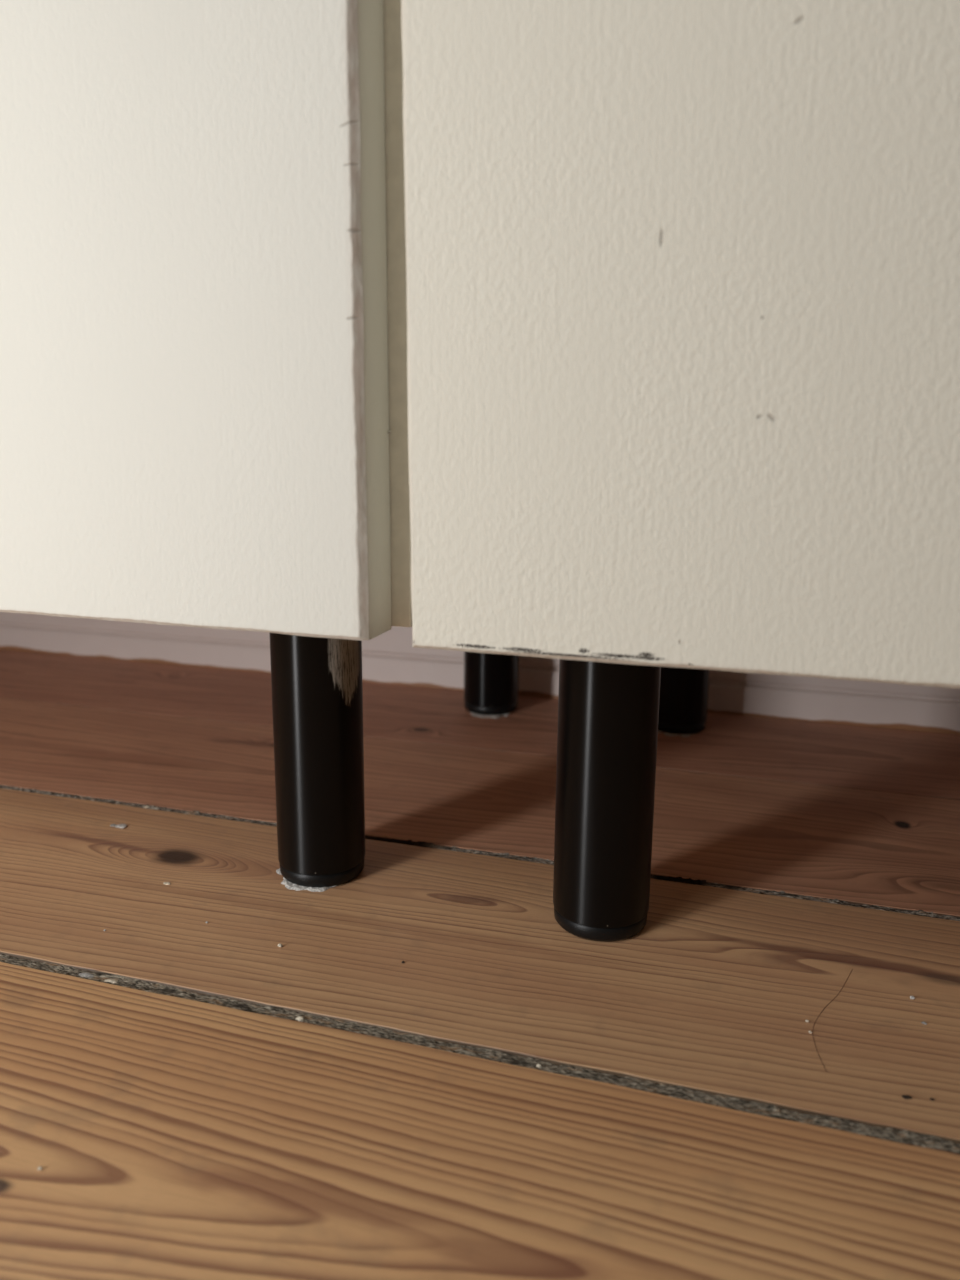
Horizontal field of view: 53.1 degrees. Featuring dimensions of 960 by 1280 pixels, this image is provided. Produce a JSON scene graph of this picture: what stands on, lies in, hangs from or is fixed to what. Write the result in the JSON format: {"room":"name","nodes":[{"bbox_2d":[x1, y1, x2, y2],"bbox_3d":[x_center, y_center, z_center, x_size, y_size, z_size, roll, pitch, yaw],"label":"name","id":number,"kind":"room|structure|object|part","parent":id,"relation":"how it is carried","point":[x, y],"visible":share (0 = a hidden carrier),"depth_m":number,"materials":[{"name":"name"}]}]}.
{"room":"kitchen","nodes":[
{"label":"kitchen","id":0,"kind":"room"},
{"bbox_2d":[0,649,959,1279],"bbox_3d":[-0.316,0.305,-0.290,3.400,0.061,2.450,4,13,16],"label":"floor","id":1,"kind":"structure","parent":0,"point":[682,1117],"depth_m":0.36,"materials":[{"name":"brown wood"}]},
{"bbox_2d":[79,973,93,977],"bbox_3d":[-0.154,0.132,0.377,0.007,0.002,0.005,4,13,16],"label":"pebble","id":2,"kind":"object","parent":1,"relation":"on","point":[86,975],"visible":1,"depth_m":0.38,"materials":[{"name":"grey stone"}]},
{"bbox_2d":[104,979,117,982],"bbox_3d":[-0.143,0.133,0.373,0.008,0.002,0.003,4,13,16],"label":"chip","id":3,"kind":"object","parent":1,"relation":"on","point":[106,980],"visible":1,"depth_m":0.37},
{"bbox_2d":[115,824,126,827],"bbox_3d":[-0.192,0.100,0.515,0.006,0.001,0.006,3,13,11],"label":"flake","id":4,"kind":"object","parent":1,"relation":"on","point":[118,825],"visible":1,"depth_m":0.51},
{"bbox_2d":[0,0,518,886],"bbox_3d":[-0.352,-0.346,0.571,0.800,0.845,0.415,4,13,16],"label":"base cabinet","id":5,"kind":"object","parent":1,"relation":"on","point":[204,389],"visible":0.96,"depth_m":0.33,"materials":[{"name":"beige paint"}]},
{"bbox_3d":[-0.407,-0.373,0.372,0.783,0.704,0.022,4,13,16],"label":"door","id":6,"kind":"part","parent":5,"relation":"part of","materials":[{"name":"beige paint"}]},
{"bbox_3d":[-0.076,0.040,0.450,0.042,0.132,0.042,4,13,16],"label":"leg","id":7,"kind":"part","parent":5,"relation":"part of","materials":[{"name":"black plastic"}]},
{"bbox_3d":[0.026,-0.388,0.452,0.016,0.706,0.382,4,13,16],"label":"panel","id":8,"kind":"part","parent":5,"relation":"part of","materials":[{"name":"white wood"}]},
{"bbox_3d":[0.009,-0.019,0.723,0.042,0.132,0.042,4,13,16],"label":"leg","id":9,"kind":"part","parent":5,"relation":"part of","materials":[{"name":"black plastic"}]},
{"bbox_2d":[295,1016,304,1021],"bbox_3d":[-0.066,0.138,0.350,0.004,0.002,0.003,4,13,16],"label":"crumb","id":10,"kind":"object","parent":1,"relation":"on","point":[300,1018],"visible":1,"depth_m":0.35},
{"bbox_2d":[276,868,337,891],"bbox_3d":[-0.086,0.114,0.454,0.036,0.001,0.017,8,15,32],"label":"paint patch","id":11,"kind":"object","parent":1,"relation":"on","point":[288,885],"visible":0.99,"depth_m":0.45,"materials":[{"name":"white paint"}]},
{"bbox_2d":[471,712,508,718],"bbox_3d":[0.007,0.056,0.720,0.030,0.001,0.014,1,12,4],"label":"paint patch","id":12,"kind":"object","parent":1,"relation":"on","point":[474,714],"visible":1,"depth_m":0.72,"materials":[{"name":"white paint"}]},
{"bbox_2d":[658,731,694,736],"bbox_3d":[0.137,0.066,0.682,0.029,0.001,0.014,4,13,16],"label":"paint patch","id":13,"kind":"object","parent":1,"relation":"on","point":[666,734],"visible":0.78,"depth_m":0.68,"materials":[{"name":"paint"}]},
{"bbox_2d":[401,0,959,940],"bbox_3d":[0.318,-0.297,0.375,0.599,0.845,0.415,4,13,16],"label":"base cabinet","id":14,"kind":"object","parent":1,"relation":"on","point":[683,276],"visible":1,"depth_m":0.28,"materials":[{"name":"beige paint"}]},
{"bbox_3d":[0.053,0.051,0.406,0.042,0.132,0.042,4,13,16],"label":"leg","id":15,"kind":"part","parent":14,"relation":"part of","materials":[{"name":"black plastic"}]},
{"bbox_3d":[0.143,-0.008,0.682,0.042,0.132,0.042,4,13,16],"label":"leg","id":16,"kind":"part","parent":14,"relation":"part of","materials":[{"name":"black plastic"}]},
{"bbox_2d":[812,969,852,1071],"bbox_3d":[0.129,0.138,0.355,0.008,0.001,0.071,7,14,27],"label":"hair","id":17,"kind":"object","parent":1,"relation":"on","point":[852,969],"visible":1,"depth_m":0.35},
{"bbox_2d":[902,1095,911,1098],"bbox_3d":[0.138,0.147,0.310,0.003,0.001,0.002,1,12,4],"label":"grit","id":18,"kind":"object","parent":1,"relation":"on","point":[903,1096],"visible":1,"depth_m":0.31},
{"bbox_3d":[0.035,-0.636,0.675,3.400,1.426,0.059,4,13,16],"label":"wall","id":19,"kind":"structure","parent":0,"visible":0},
{"bbox_2d":[0,612,959,734],"bbox_3d":[0.019,-0.004,0.777,3.400,0.095,0.014,4,13,16],"label":"baseboard","id":20,"kind":"structure","parent":19,"relation":"attached to","point":[390,657],"depth_m":0.79,"materials":[{"name":"grey paint"}]}
]}

